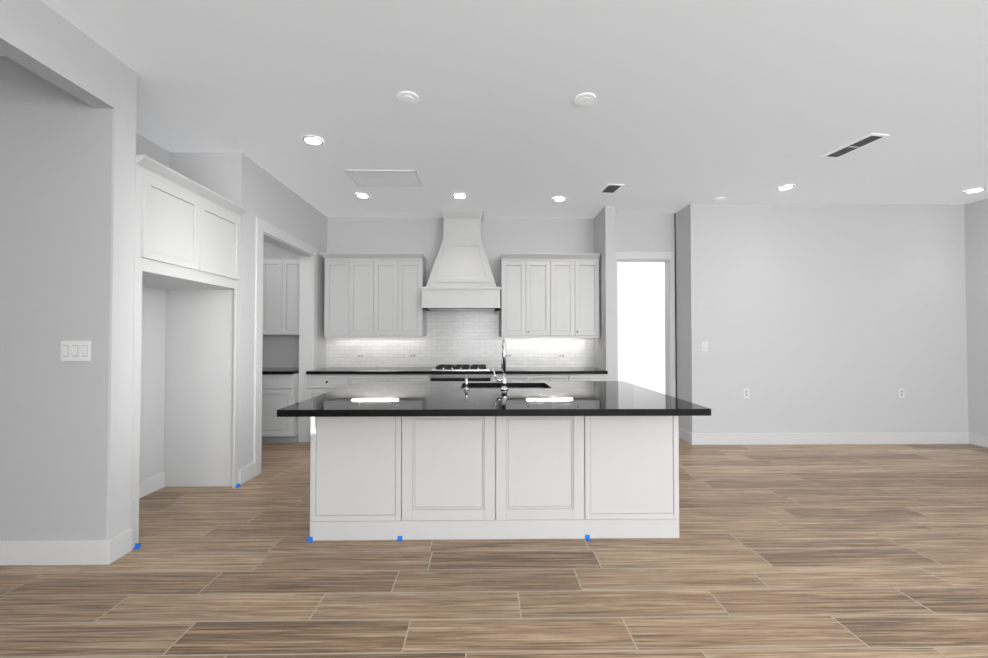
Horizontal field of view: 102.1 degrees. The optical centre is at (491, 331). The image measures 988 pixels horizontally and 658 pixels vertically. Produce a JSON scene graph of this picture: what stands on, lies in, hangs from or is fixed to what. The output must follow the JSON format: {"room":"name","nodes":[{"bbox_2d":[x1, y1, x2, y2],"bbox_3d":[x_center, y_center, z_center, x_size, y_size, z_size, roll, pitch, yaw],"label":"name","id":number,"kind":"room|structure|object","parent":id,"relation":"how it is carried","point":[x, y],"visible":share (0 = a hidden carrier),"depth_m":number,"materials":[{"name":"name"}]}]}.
{"room":"kitchen","nodes":[
{"label":"kitchen","id":0,"kind":"room"},
{"bbox_2d":[0,0,115,108],"bbox_3d":[-2.275,-1.532,-0.375,0.120,0.310,5.536,0,-1,-1],"label":"header beam","id":1,"kind":"structure","parent":0,"point":[40,38],"depth_m":2.08,"materials":[{"name":"paint"}]},
{"bbox_2d":[0,56,143,540],"bbox_3d":[-3.738,-0.137,2.423,2.970,3.010,0.144,0,-1,-1],"label":"wall","id":2,"kind":"structure","parent":0,"point":[68,165],"depth_m":2.37,"materials":[{"name":"paint"}]},
{"bbox_2d":[0,535,119,565],"bbox_3d":[-4.644,1.296,2.308,4.816,0.140,0.016,0,-1,-1],"label":"baseboard","id":3,"kind":"structure","parent":2,"relation":"attached to","point":[63,552],"depth_m":2.33,"materials":[{"name":"paint"}]},
{"bbox_2d":[61,341,90,360],"bbox_3d":[-2.458,0.117,2.359,0.170,0.120,0.011,0,-1,-1],"label":"light switch","id":4,"kind":"object","parent":2,"relation":"attached to","point":[75,350],"visible":1,"depth_m":2.36,"materials":[{"name":"plastic"}]},
{"bbox_2d":[139,138,171,480],"bbox_3d":[-2.972,-0.126,3.123,0.120,3.010,1.194,0,-1,-1],"label":"wall","id":5,"kind":"structure","parent":0,"point":[153,339],"depth_m":3.45,"materials":[{"name":"paint"}]},
{"bbox_2d":[139,471,164,498],"bbox_3d":[-2.905,1.307,3.030,0.016,0.140,1.052,0,-1,-1],"label":"baseboard","id":6,"kind":"structure","parent":5,"relation":"attached to","point":[151,484],"depth_m":3.41,"materials":[{"name":"paint"}]},
{"bbox_2d":[172,152,223,196],"bbox_3d":[-2.675,-0.118,3.667,0.450,3.010,0.126,0,-1,-1],"label":"wall","id":7,"kind":"structure","parent":0,"point":[206,169],"depth_m":3.63,"materials":[{"name":"paint"}]},
{"bbox_2d":[224,153,327,483],"bbox_3d":[-2.363,-0.103,4.586,0.160,3.010,1.956,0,-1,-1],"label":"wall","id":8,"kind":"structure","parent":0,"point":[246,184],"depth_m":3.92,"materials":[{"name":"paint"}]},
{"bbox_2d":[253,217,317,476],"bbox_3d":[-2.354,0.156,4.519,0.179,2.490,1.383,0,-1,-1],"label":"door frame","id":9,"kind":"structure","parent":8,"relation":"attached to","point":[307,313],"depth_m":4.82,"materials":[{"name":"paint"}]},
{"bbox_2d":[328,217,595,367],"bbox_3d":[-1.508,-0.086,5.636,6.170,3.010,0.120,0,-1,-1],"label":"wall","id":10,"kind":"structure","parent":0,"point":[424,236],"depth_m":5.61,"materials":[{"name":"paint"}]},
{"bbox_2d":[263,260,266,303],"bbox_3d":[-3.166,-0.443,5.387,0.398,0.985,0.340,0,-1,-1],"label":"upper cabinet","id":11,"kind":"object","parent":10,"relation":"attached to","point":[264,261],"depth_m":5.23,"materials":[{"name":"paint"}]},
{"bbox_2d":[263,260,286,334],"bbox_3d":[-2.883,-0.443,5.391,0.397,0.985,0.340,0,-1,-1],"label":"upper cabinet","id":12,"kind":"object","parent":10,"relation":"attached to","point":[281,281],"depth_m":5.23,"materials":[{"name":"paint"}]},
{"bbox_2d":[287,260,299,334],"bbox_3d":[-2.628,-0.443,5.394,0.340,0.985,0.340,0,-1,-1],"label":"upper cabinet","id":13,"kind":"object","parent":10,"relation":"attached to","point":[293,266],"depth_m":5.23,"materials":[{"name":"paint"}]},
{"bbox_2d":[323,256,354,335],"bbox_3d":[-1.999,-0.447,5.403,0.382,1.015,0.340,0,-1,-1],"label":"upper cabinet","id":14,"kind":"object","parent":10,"relation":"attached to","point":[339,309],"depth_m":5.24,"materials":[{"name":"paint"}]},
{"bbox_2d":[355,256,378,335],"bbox_3d":[-1.710,-0.447,5.407,0.444,1.015,0.340,0,-1,-1],"label":"upper cabinet","id":15,"kind":"object","parent":10,"relation":"attached to","point":[373,295],"depth_m":5.24,"materials":[{"name":"paint"}]},
{"bbox_2d":[379,256,402,335],"bbox_3d":[-1.390,-0.447,5.411,0.444,1.015,0.340,0,-1,-1],"label":"upper cabinet","id":16,"kind":"object","parent":10,"relation":"attached to","point":[390,267],"depth_m":5.25,"materials":[{"name":"paint"}]},
{"bbox_2d":[403,256,425,335],"bbox_3d":[-1.101,-0.447,5.415,0.382,1.015,0.340,0,-1,-1],"label":"upper cabinet","id":17,"kind":"object","parent":10,"relation":"attached to","point":[414,267],"depth_m":5.26,"materials":[{"name":"paint"}]},
{"bbox_2d":[326,311,593,366],"bbox_3d":[-0.424,0.086,5.585,3.741,0.835,0.006,0,-1,-1],"label":"tile backsplash","id":18,"kind":"structure","parent":10,"relation":"attached to","point":[461,337],"depth_m":5.58,"materials":[{"name":"white tile"}]},
{"bbox_2d":[356,353,364,357],"bbox_3d":[-1.822,0.343,5.554,0.116,0.070,0.008,0,-1,-1],"label":"outlet","id":19,"kind":"object","parent":18,"relation":"attached to","point":[360,355],"visible":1,"depth_m":5.55,"materials":[{"name":"plastic"}]},
{"bbox_2d":[409,353,416,357],"bbox_3d":[-1.092,0.343,5.564,0.116,0.070,0.008,0,-1,-1],"label":"outlet","id":20,"kind":"object","parent":18,"relation":"attached to","point":[412,355],"visible":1,"depth_m":5.56,"materials":[{"name":"plastic"}]},
{"bbox_2d":[506,353,511,357],"bbox_3d":[0.238,0.343,5.582,0.116,0.070,0.008,0,-1,-1],"label":"outlet","id":21,"kind":"object","parent":18,"relation":"attached to","point":[508,355],"visible":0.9,"depth_m":5.58,"materials":[{"name":"plastic"}]},
{"bbox_2d":[558,353,565,357],"bbox_3d":[0.988,0.343,5.593,0.116,0.070,0.008,0,-1,-1],"label":"outlet","id":22,"kind":"object","parent":18,"relation":"attached to","point":[561,355],"visible":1,"depth_m":5.59,"materials":[{"name":"plastic"}]},
{"bbox_2d":[421,211,500,310],"bbox_3d":[-0.388,-0.940,5.338,1.024,1.306,0.530,0,-1,-1],"label":"range hood","id":23,"kind":"object","parent":10,"relation":"attached to","point":[461,277],"visible":1,"depth_m":5.18,"materials":[{"name":"paint"}]},
{"bbox_2d":[500,257,531,336],"bbox_3d":[0.324,-0.447,5.435,0.387,1.015,0.340,0,-1,-1],"label":"upper cabinet","id":24,"kind":"object","parent":10,"relation":"attached to","point":[515,272],"depth_m":5.27,"materials":[{"name":"paint"}]},
{"bbox_2d":[532,257,555,336],"bbox_3d":[0.618,-0.447,5.439,0.449,1.015,0.340,0,-1,-1],"label":"upper cabinet","id":25,"kind":"object","parent":10,"relation":"attached to","point":[549,295],"depth_m":5.28,"materials":[{"name":"paint"}]},
{"bbox_2d":[556,257,579,336],"bbox_3d":[0.943,-0.447,5.443,0.449,1.015,0.340,0,-1,-1],"label":"upper cabinet","id":26,"kind":"object","parent":10,"relation":"attached to","point":[567,268],"depth_m":5.28,"materials":[{"name":"paint"}]},
{"bbox_2d":[580,257,599,336],"bbox_3d":[1.237,-0.447,5.447,0.387,1.015,0.340,0,-1,-1],"label":"upper cabinet","id":27,"kind":"object","parent":10,"relation":"attached to","point":[589,266],"depth_m":5.29,"materials":[{"name":"paint"}]},
{"bbox_2d":[0,438,987,657],"bbox_3d":[-0.266,1.391,1.969,13.400,0.060,10.500,0,-1,-1],"label":"floor","id":28,"kind":"structure","parent":0,"point":[829,551],"depth_m":2.19,"materials":[{"name":"brown wood"}]},
{"bbox_2d":[133,543,140,548],"bbox_3d":[-2.238,1.356,2.517,0.032,0.026,0.023,0,-1,-1],"label":"tape","id":29,"kind":"object","parent":28,"relation":"on","point":[137,545],"visible":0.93,"depth_m":2.52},
{"bbox_2d":[130,155,246,548],"bbox_3d":[-2.558,0.133,3.054,0.703,2.490,1.090,0,-1,-1],"label":"cabinet","id":30,"kind":"object","parent":28,"relation":"on","point":[187,250],"visible":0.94,"depth_m":3.56,"materials":[{"name":"paint"}]},
{"bbox_2d":[262,367,298,442],"bbox_3d":[-3.164,0.955,5.221,1.416,0.914,0.628,0,-1,-1],"label":"base cabinet","id":31,"kind":"object","parent":28,"relation":"on","point":[280,387],"visible":0.15,"depth_m":4.94,"materials":[{"name":"paint"}]},
{"bbox_2d":[307,376,353,438],"bbox_3d":[-2.006,0.976,5.247,0.567,0.874,0.608,0,-1,-1],"label":"base cabinet","id":32,"kind":"object","parent":28,"relation":"on","point":[323,380],"depth_m":4.95,"materials":[{"name":"paint"}]},
{"bbox_2d":[306,368,607,375],"bbox_3d":[-0.420,0.543,5.262,3.740,0.089,0.622,0,-1,-1],"label":"countertop","id":33,"kind":"structure","parent":32,"relation":"on","point":[323,371],"depth_m":4.98,"materials":[{"name":"black stone"}]},
{"bbox_2d":[432,364,488,370],"bbox_3d":[-0.388,0.477,5.270,0.720,0.045,0.484,0,-1,-1],"label":"cooktop","id":34,"kind":"object","parent":33,"relation":"in","point":[460,367],"depth_m":5.06,"materials":[{"name":"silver metal"}]},
{"bbox_2d":[354,376,393,382],"bbox_3d":[-1.530,0.976,5.253,0.626,0.874,0.608,0,-1,-1],"label":"base cabinet","id":35,"kind":"object","parent":28,"relation":"on","point":[356,378],"depth_m":4.96,"materials":[{"name":"paint"}]},
{"bbox_2d":[397,536,401,541],"bbox_3d":[-0.599,1.357,2.609,0.032,0.026,0.023,0,-1,-1],"label":"tape","id":36,"kind":"object","parent":28,"relation":"on","point":[399,538],"visible":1,"depth_m":2.62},
{"bbox_2d":[394,376,429,380],"bbox_3d":[-1.051,0.976,5.260,0.570,0.874,0.608,0,-1,-1],"label":"base cabinet","id":37,"kind":"object","parent":28,"relation":"on","point":[396,378],"depth_m":4.97,"materials":[{"name":"paint"}]},
{"bbox_2d":[430,376,497,380],"bbox_3d":[-0.388,0.977,5.269,0.884,0.874,0.608,0,-1,-1],"label":"oven","id":38,"kind":"object","parent":28,"relation":"on","point":[432,378],"depth_m":4.97,"materials":[{"name":"paint"}]},
{"bbox_2d":[305,384,678,539],"bbox_3d":[0.022,0.943,3.189,2.437,0.874,1.118,0,-1,-1],"label":"kitchen island","id":39,"kind":"object","parent":28,"relation":"on","point":[503,458],"depth_m":2.64,"materials":[{"name":"paint"}]},
{"bbox_2d":[277,388,710,415],"bbox_3d":[0.019,0.480,2.782,2.512,0.040,0.950,0,-1,-1],"label":"island countertop","id":40,"kind":"structure","parent":39,"relation":"on","point":[342,401],"depth_m":2.51,"materials":[{"name":"black stone"}]},
{"bbox_2d":[464,340,507,389],"bbox_3d":[-0.043,0.268,3.252,0.354,0.398,0.219,0,-1,-1],"label":"faucet","id":41,"kind":"object","parent":40,"relation":"on","point":[503,360],"depth_m":3.17,"materials":[{"name":"silver metal"}]},
{"bbox_2d":[463,387,544,387],"bbox_3d":[0.120,0.632,3.456,0.774,0.241,0.424,0,-1,-1],"label":"sink","id":42,"kind":"object","parent":40,"relation":"in","point":[463,387],"depth_m":3.66,"materials":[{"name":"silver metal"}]},
{"bbox_2d":[498,376,537,380],"bbox_3d":[0.265,0.977,5.278,0.550,0.874,0.608,0,-1,-1],"label":"base cabinet","id":43,"kind":"object","parent":28,"relation":"on","point":[509,378],"depth_m":4.98,"materials":[{"name":"paint"}]},
{"bbox_2d":[538,376,573,380],"bbox_3d":[0.722,0.977,5.284,0.605,0.874,0.608,0,-1,-1],"label":"base cabinet","id":44,"kind":"object","parent":28,"relation":"on","point":[540,378],"depth_m":4.99,"materials":[{"name":"paint"}]},
{"bbox_2d":[574,376,606,380],"bbox_3d":[1.177,0.977,5.290,0.545,0.874,0.608,0,-1,-1],"label":"base cabinet","id":45,"kind":"object","parent":28,"relation":"on","point":[576,378],"depth_m":5.00,"materials":[{"name":"paint"}]},
{"bbox_2d":[41,0,987,218],"bbox_3d":[-0.266,-1.689,2.018,13.400,0.080,10.500,0,-1,-1],"label":"ceiling","id":46,"kind":"structure","parent":0,"point":[731,101],"depth_m":2.78,"materials":[{"name":"paint"}]},
{"bbox_2d":[302,136,323,144],"bbox_3d":[-1.519,-1.622,3.400,0.170,0.006,0.170,0,-1,-1],"label":"recessed light","id":47,"kind":"object","parent":46,"relation":"in","point":[312,140],"visible":1,"depth_m":3.39,"materials":[{"name":"plastic"}]},
{"bbox_2d":[355,193,369,197],"bbox_3d":[-1.521,-1.601,4.720,0.170,0.006,0.170,0,-1,-1],"label":"recessed light","id":48,"kind":"object","parent":46,"relation":"in","point":[361,195],"visible":1,"depth_m":4.70,"materials":[{"name":"plastic"}]},
{"bbox_2d":[344,170,422,185],"bbox_3d":[-1.111,-1.607,4.200,0.730,0.010,0.410,0,-1,-1],"label":"access panel","id":49,"kind":"object","parent":46,"relation":"in","point":[385,177],"visible":1,"depth_m":4.17,"materials":[{"name":"paint"}]},
{"bbox_2d":[397,91,418,104],"bbox_3d":[-0.580,-1.628,2.793,0.150,0.014,0.150,0,-1,-1],"label":"smoke detector","id":50,"kind":"object","parent":46,"relation":"attached to","point":[408,97],"visible":0.98,"depth_m":2.77,"materials":[{"name":"white plastic"}]},
{"bbox_2d":[453,194,466,198],"bbox_3d":[-0.371,-1.601,4.736,0.170,0.006,0.170,0,-1,-1],"label":"recessed light","id":51,"kind":"object","parent":46,"relation":"in","point":[460,196],"visible":1,"depth_m":4.74,"materials":[{"name":"plastic"}]},
{"bbox_2d":[552,197,566,200],"bbox_3d":[0.825,-1.599,4.832,0.170,0.006,0.170,0,-1,-1],"label":"recessed light","id":52,"kind":"object","parent":46,"relation":"in","point":[559,198],"visible":1,"depth_m":4.83,"materials":[{"name":"plastic"}]},
{"bbox_2d":[574,92,595,105],"bbox_3d":[0.660,-1.627,2.810,0.150,0.014,0.150,0,-1,-1],"label":"smoke detector","id":53,"kind":"object","parent":46,"relation":"attached to","point":[584,99],"visible":0.98,"depth_m":2.79,"materials":[{"name":"white plastic"}]},
{"bbox_2d":[599,184,623,193],"bbox_3d":[1.351,-1.603,4.499,0.190,0.010,0.270,0,-1,-6],"label":"ceiling vent","id":54,"kind":"object","parent":46,"relation":"in","point":[610,188],"visible":1,"depth_m":4.49,"materials":[{"name":"grey metal"}]},
{"bbox_2d":[715,197,724,200],"bbox_3d":[2.767,-1.595,4.829,0.110,0.014,0.110,0,-1,-1],"label":"smoke detector","id":55,"kind":"object","parent":46,"relation":"attached to","point":[720,199],"visible":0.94,"depth_m":4.81,"materials":[{"name":"white plastic"}]},
{"bbox_2d":[776,185,794,189],"bbox_3d":[3.294,-1.605,4.466,0.170,0.006,0.170,0,-1,-1],"label":"recessed light","id":56,"kind":"object","parent":46,"relation":"in","point":[786,187],"visible":1,"depth_m":4.45,"materials":[{"name":"plastic"}]},
{"bbox_2d":[821,133,888,158],"bbox_3d":[3.179,-1.618,3.504,0.170,0.010,0.430,0,-1,-9],"label":"ceiling vent","id":57,"kind":"object","parent":46,"relation":"in","point":[871,138],"visible":0.98,"depth_m":3.48,"materials":[{"name":"grey metal"}]},
{"bbox_2d":[963,188,986,192],"bbox_3d":[5.521,-1.604,4.556,0.170,0.006,0.170,0,-1,-1],"label":"recessed light","id":58,"kind":"object","parent":46,"relation":"in","point":[975,190],"visible":1,"depth_m":4.54,"materials":[{"name":"plastic"}]},
{"bbox_2d":[596,208,603,369],"bbox_3d":[1.531,-0.093,5.208,0.155,3.010,0.280,0,-1,-1],"label":"wall","id":59,"kind":"structure","parent":0,"point":[600,216],"depth_m":5.31,"materials":[{"name":"paint"}]},
{"bbox_2d":[604,203,967,432],"bbox_3d":[3.706,-0.092,5.263,4.505,3.010,0.530,0,-1,-1],"label":"wall","id":60,"kind":"structure","parent":0,"point":[826,318],"depth_m":5.01,"materials":[{"name":"paint"}]},
{"bbox_2d":[616,252,675,397],"bbox_3d":[2.048,0.173,5.423,0.842,2.485,0.139,0,-1,-1],"label":"door frame","id":61,"kind":"structure","parent":60,"relation":"attached to","point":[668,258],"depth_m":5.37,"materials":[{"name":"paint"}]},
{"bbox_2d":[618,280,633,383],"bbox_3d":[2.047,0.266,7.034,0.920,2.350,0.028,0,-1,-1],"label":"door","id":62,"kind":"structure","parent":61,"relation":"in","point":[625,336],"depth_m":7.03,"materials":[{"name":"paint"}]},
{"bbox_2d":[679,427,687,442],"bbox_3d":[2.488,1.342,5.168,0.016,0.140,0.380,0,-1,-1],"label":"baseboard","id":63,"kind":"structure","parent":60,"relation":"attached to","point":[683,434],"depth_m":5.15,"materials":[{"name":"paint"}]},
{"bbox_2d":[702,341,707,350],"bbox_3d":[2.663,0.188,4.973,0.070,0.120,0.011,0,-1,-1],"label":"light switch","id":64,"kind":"object","parent":60,"relation":"attached to","point":[704,345],"visible":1,"depth_m":4.97,"materials":[{"name":"plastic"}]},
{"bbox_2d":[743,389,748,397],"bbox_3d":[3.178,0.776,4.972,0.070,0.115,0.008,0,-1,-1],"label":"outlet","id":65,"kind":"object","parent":60,"relation":"attached to","point":[745,393],"visible":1,"depth_m":4.97,"materials":[{"name":"plastic"}]},
{"bbox_2d":[688,432,967,444],"bbox_3d":[4.222,1.338,4.974,3.480,0.140,0.024,0,-1,-1],"label":"baseboard","id":66,"kind":"structure","parent":60,"relation":"attached to","point":[948,437],"depth_m":4.97,"materials":[{"name":"paint"}]},
{"bbox_2d":[898,389,903,397],"bbox_3d":[5.138,0.776,4.999,0.070,0.115,0.008,0,-1,-1],"label":"outlet","id":67,"kind":"object","parent":60,"relation":"attached to","point":[900,393],"visible":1,"depth_m":5.00,"materials":[{"name":"plastic"}]},
{"bbox_2d":[964,198,987,435],"bbox_3d":[6.101,-0.157,1.191,0.120,3.010,8.480,0,-1,-1],"label":"wall","id":68,"kind":"structure","parent":0,"point":[975,213],"depth_m":4.92,"materials":[{"name":"paint"}]},
{"bbox_2d":[968,432,987,447],"bbox_3d":[6.037,1.275,0.982,0.020,0.140,8.050,0,-1,-1],"label":"baseboard","id":69,"kind":"structure","parent":68,"relation":"attached to","point":[974,439],"depth_m":4.89,"materials":[{"name":"paint"}]}
]}

